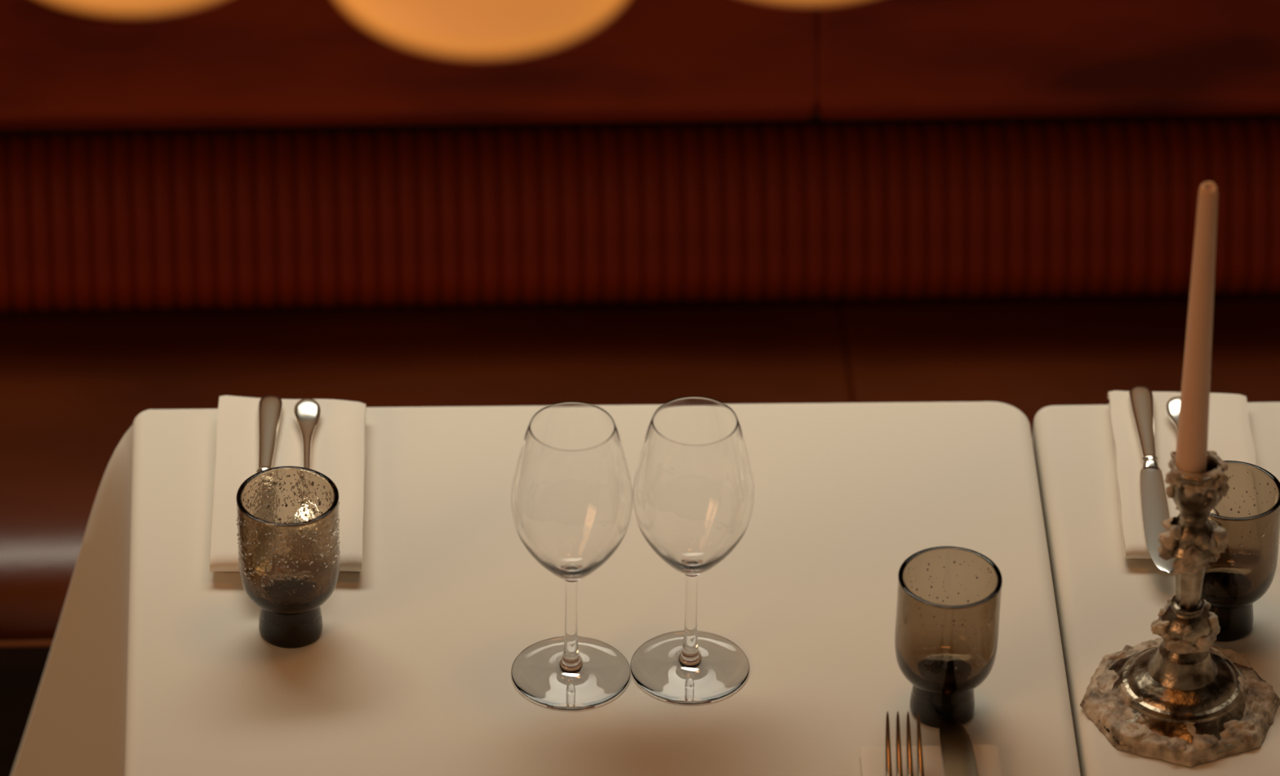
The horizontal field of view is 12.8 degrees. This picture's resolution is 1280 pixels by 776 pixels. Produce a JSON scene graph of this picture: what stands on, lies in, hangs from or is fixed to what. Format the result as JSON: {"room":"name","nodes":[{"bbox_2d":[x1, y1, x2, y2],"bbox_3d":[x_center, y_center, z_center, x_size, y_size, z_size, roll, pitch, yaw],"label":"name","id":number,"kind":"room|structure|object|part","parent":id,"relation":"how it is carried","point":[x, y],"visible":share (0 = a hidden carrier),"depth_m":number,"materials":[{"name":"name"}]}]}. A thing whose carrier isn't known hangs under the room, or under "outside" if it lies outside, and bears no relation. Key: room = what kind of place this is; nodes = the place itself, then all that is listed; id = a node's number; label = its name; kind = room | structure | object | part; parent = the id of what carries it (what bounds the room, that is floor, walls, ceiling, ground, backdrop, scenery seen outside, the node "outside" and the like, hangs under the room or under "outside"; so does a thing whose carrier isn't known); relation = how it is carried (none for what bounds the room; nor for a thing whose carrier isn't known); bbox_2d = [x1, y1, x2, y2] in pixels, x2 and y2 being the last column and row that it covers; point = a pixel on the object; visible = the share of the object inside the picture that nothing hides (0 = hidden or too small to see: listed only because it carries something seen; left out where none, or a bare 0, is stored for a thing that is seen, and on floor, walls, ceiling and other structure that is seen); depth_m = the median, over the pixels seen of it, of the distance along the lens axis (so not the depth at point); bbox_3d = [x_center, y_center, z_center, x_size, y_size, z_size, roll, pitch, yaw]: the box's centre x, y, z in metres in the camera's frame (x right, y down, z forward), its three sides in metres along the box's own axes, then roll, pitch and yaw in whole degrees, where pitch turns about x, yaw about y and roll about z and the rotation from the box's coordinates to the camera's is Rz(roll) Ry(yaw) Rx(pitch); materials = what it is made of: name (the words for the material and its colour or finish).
{"room":"restaurant dining room","nodes":[
{"label":"restaurant dining room","id":0,"kind":"room"},
{"bbox_3d":[0.104,-1.202,1.284,6.000,0.050,5.550,-1,35,-2],"label":"ceiling","id":1,"kind":"structure","parent":0,"visible":0},
{"bbox_2d":[48,0,215,15],"bbox_3d":[-0.252,-0.940,2.485,0.166,1.764,0.166,-1,35,-2],"label":"pendant lamp","id":2,"kind":"object","parent":1,"relation":"hanging from","point":[128,7],"visible":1,"depth_m":2.91,"materials":[{"name":"orange glass"}]},
{"bbox_2d":[337,0,626,57],"bbox_3d":[-0.073,-0.926,2.483,0.166,1.782,0.166,-1,35,-2],"label":"pendant lamp","id":3,"kind":"object","parent":1,"relation":"hanging from","point":[466,28],"visible":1,"depth_m":2.91,"materials":[{"name":"orange glass"}]},
{"bbox_2d":[769,0,849,3],"bbox_3d":[0.095,-0.941,2.484,0.166,1.753,0.166,-1,35,-2],"label":"pendant lamp","id":4,"kind":"object","parent":1,"relation":"hanging from","point":[781,1],"visible":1,"depth_m":2.92,"materials":[{"name":"orange glass"}]},
{"bbox_3d":[0.066,1.644,3.235,6.000,0.050,5.480,-1,35,-2],"label":"floor","id":5,"kind":"structure","parent":0,"visible":0},
{"bbox_2d":[0,0,1279,775],"bbox_3d":[-0.018,-0.027,4.720,2.206,0.981,0.486,-1,35,-2],"label":"banquette","id":6,"kind":"object","parent":5,"relation":"on","point":[726,202],"visible":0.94,"depth_m":4.78,"materials":[{"name":"leather"}]},
{"bbox_2d":[0,0,817,130],"bbox_3d":[-0.489,-0.372,4.628,1.266,0.319,0.144,-1,35,-2],"label":"cushion","id":7,"kind":"object","parent":6,"relation":"on","point":[217,64],"depth_m":4.65,"materials":[{"name":"leather"}]},
{"bbox_2d":[0,281,852,640],"bbox_3d":[-0.472,0.059,4.728,1.296,0.091,0.438,-1,35,-2],"label":"seat cushion","id":8,"kind":"object","parent":6,"relation":"on","point":[75,376],"depth_m":4.77,"materials":[{"name":"leather"}]},
{"bbox_3d":[-0.028,-0.294,4.802,2.200,0.605,0.045,-1,35,-2],"label":"panel","id":9,"kind":"part","parent":6,"relation":"part of","materials":[{"name":"red fabric"}]},
{"bbox_2d":[816,0,1279,119],"bbox_3d":[0.610,-0.389,4.673,0.932,0.320,0.143,-1,35,-2],"label":"cushion","id":10,"kind":"object","parent":6,"relation":"on","point":[876,59],"depth_m":4.67,"materials":[{"name":"leather"}]},
{"bbox_2d":[838,275,1279,437],"bbox_3d":[0.627,0.043,4.774,0.902,0.090,0.436,-1,35,-2],"label":"seat cushion","id":11,"kind":"object","parent":6,"relation":"on","point":[1027,349],"depth_m":4.81,"materials":[{"name":"leather"}]},
{"bbox_3d":[-0.032,0.532,4.128,0.636,0.746,0.705,-1,35,-2],"label":"table","id":12,"kind":"object","parent":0,"visible":0},
{"bbox_2d":[10,400,1080,775],"bbox_3d":[-0.101,0.400,4.031,0.805,0.430,1.026,-1,35,-2],"label":"tablecloth","id":13,"kind":"object","parent":12,"relation":"on","point":[159,663],"visible":0.84,"depth_m":4.02,"materials":[{"name":"beige fabric"}]},
{"bbox_2d":[209,395,365,572],"bbox_3d":[-0.252,0.070,4.106,0.108,0.021,0.208,0,35,-2],"label":"napkin","id":14,"kind":"object","parent":13,"relation":"on","point":[338,446],"visible":0.52,"depth_m":4.12,"materials":[{"name":"white fabric"}]},
{"bbox_2d":[256,395,282,472],"bbox_3d":[-0.270,0.070,4.081,0.019,0.009,0.222,0,35,-1],"label":"table knife","id":15,"kind":"object","parent":14,"relation":"on","point":[270,406],"visible":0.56,"depth_m":4.13,"materials":[{"name":"silver metal"}]},
{"bbox_2d":[293,398,320,468],"bbox_3d":[-0.238,0.069,4.079,0.024,0.011,0.205,-1,35,-2],"label":"fork","id":16,"kind":"object","parent":14,"relation":"on","point":[307,411],"visible":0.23,"depth_m":4.14,"materials":[{"name":"silver metal"}]},
{"bbox_2d":[235,466,340,648],"bbox_3d":[-0.242,0.121,3.951,0.071,0.117,0.071,-3,35,-6],"label":"tumbler","id":17,"kind":"object","parent":13,"relation":"on","point":[288,521],"visible":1,"depth_m":3.93,"materials":[{"name":"grey glass"}]},
{"bbox_2d":[511,401,632,710],"bbox_3d":[-0.047,0.111,3.887,0.083,0.210,0.083,-1,35,-2],"label":"wine glass","id":18,"kind":"object","parent":13,"relation":"on","point":[571,489],"visible":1,"depth_m":3.85,"materials":[{"name":"clear glass"}]},
{"bbox_2d":[630,395,754,704],"bbox_3d":[0.036,0.108,3.894,0.083,0.210,0.083,-1,35,-2],"label":"wine glass","id":19,"kind":"object","parent":13,"relation":"on","point":[693,486],"visible":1,"depth_m":3.85,"materials":[{"name":"clear glass"}]},
{"bbox_2d":[859,743,1001,775],"bbox_3d":[0.200,0.298,3.801,0.095,0.008,0.187,-1,35,-2],"label":"napkin","id":20,"kind":"object","parent":13,"relation":"on","point":[873,758],"visible":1,"depth_m":3.86,"materials":[{"name":"white fabric"}]},
{"bbox_2d":[885,711,924,775],"bbox_3d":[0.179,0.289,3.780,0.027,0.031,0.204,0,35,-1],"label":"fork","id":21,"kind":"object","parent":20,"relation":"on","point":[908,744],"visible":1,"depth_m":3.84,"materials":[{"name":"silver metal"}]},
{"bbox_2d":[939,715,977,775],"bbox_3d":[0.220,0.286,3.803,0.022,0.009,0.224,-2,35,-3],"label":"table knife","id":22,"kind":"object","parent":20,"relation":"on","point":[957,747],"visible":1,"depth_m":3.86,"materials":[{"name":"silver metal"}]},
{"bbox_2d":[894,546,1002,728],"bbox_3d":[0.208,0.174,3.886,0.071,0.115,0.070,-28,44,-35],"label":"tumbler","id":23,"kind":"object","parent":13,"relation":"on","point":[947,628],"visible":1,"depth_m":3.87,"materials":[{"name":"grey glass"}]},
{"bbox_3d":[0.633,0.523,4.154,0.638,0.746,0.702,-1,35,-2],"label":"table","id":24,"kind":"object","parent":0,"visible":0},
{"bbox_2d":[1031,401,1279,775],"bbox_3d":[0.698,0.391,4.061,0.810,0.430,1.005,-1,35,-2],"label":"tablecloth","id":25,"kind":"object","parent":24,"relation":"on","point":[1106,602],"visible":0.42,"depth_m":4.04,"materials":[{"name":"beige fabric"}]},
{"bbox_2d":[1080,449,1279,766],"bbox_3d":[0.372,0.133,3.869,0.130,0.205,0.131,-14,38,-20],"label":"candlestick","id":26,"kind":"object","parent":25,"relation":"on","point":[1177,696],"visible":1,"depth_m":3.88,"materials":[{"name":"silver metal"}]},
{"bbox_3d":[0.372,0.128,3.864,0.027,0.043,0.027,-14,38,-21],"label":"fluted stem","id":27,"kind":"part","parent":26,"relation":"part of","materials":[{"name":"silver metal"}]},
{"bbox_2d":[1174,181,1217,484],"bbox_3d":[0.367,-0.033,3.750,0.022,0.242,0.022,-2,36,-2],"label":"taper candle","id":28,"kind":"object","parent":26,"relation":"on","point":[1191,452],"visible":1,"depth_m":3.75,"materials":[{"name":"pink wax"}]},
{"bbox_2d":[1167,449,1228,520],"bbox_3d":[0.372,0.067,3.823,0.042,0.043,0.042,-1,35,-2],"label":"socket","id":29,"kind":"object","parent":26,"relation":"attached to","point":[1195,495],"depth_m":3.81,"materials":[{"name":"metal"}]},
{"bbox_2d":[1107,390,1256,558],"bbox_3d":[0.395,0.064,4.131,0.103,0.017,0.200,1,35,0],"label":"napkin","id":30,"kind":"object","parent":25,"relation":"on","point":[1229,433],"visible":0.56,"depth_m":4.15,"materials":[{"name":"white fabric"}]},
{"bbox_2d":[1128,385,1173,573],"bbox_3d":[0.367,0.064,4.109,0.020,0.009,0.226,0,35,-1],"label":"table knife","id":31,"kind":"object","parent":30,"relation":"on","point":[1154,504],"visible":0.98,"depth_m":4.11,"materials":[{"name":"silver metal"}]},
{"bbox_3d":[0.368,0.025,4.164,0.018,0.009,0.090,0,35,-1],"label":"handle","id":32,"kind":"part","parent":31,"relation":"part of","materials":[{"name":"silver metal"}]},
{"bbox_3d":[0.368,0.094,4.067,0.019,0.003,0.125,0,35,-1],"label":"blade","id":33,"kind":"part","parent":31,"relation":"part of","materials":[{"name":"silver metal"}]},
{"bbox_2d":[1166,395,1180,430],"bbox_3d":[0.400,0.067,4.102,0.024,0.011,0.200,-1,35,-3],"label":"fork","id":34,"kind":"object","parent":30,"relation":"on","point":[1173,404],"visible":0.17,"depth_m":4.17,"materials":[{"name":"silver metal"}]},
{"bbox_2d":[1200,460,1279,641],"bbox_3d":[0.408,0.118,3.969,0.071,0.116,0.070,27,43,33],"label":"tumbler","id":35,"kind":"object","parent":25,"relation":"on","point":[1249,513],"visible":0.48,"depth_m":3.95,"materials":[{"name":"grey glass"}]}
]}

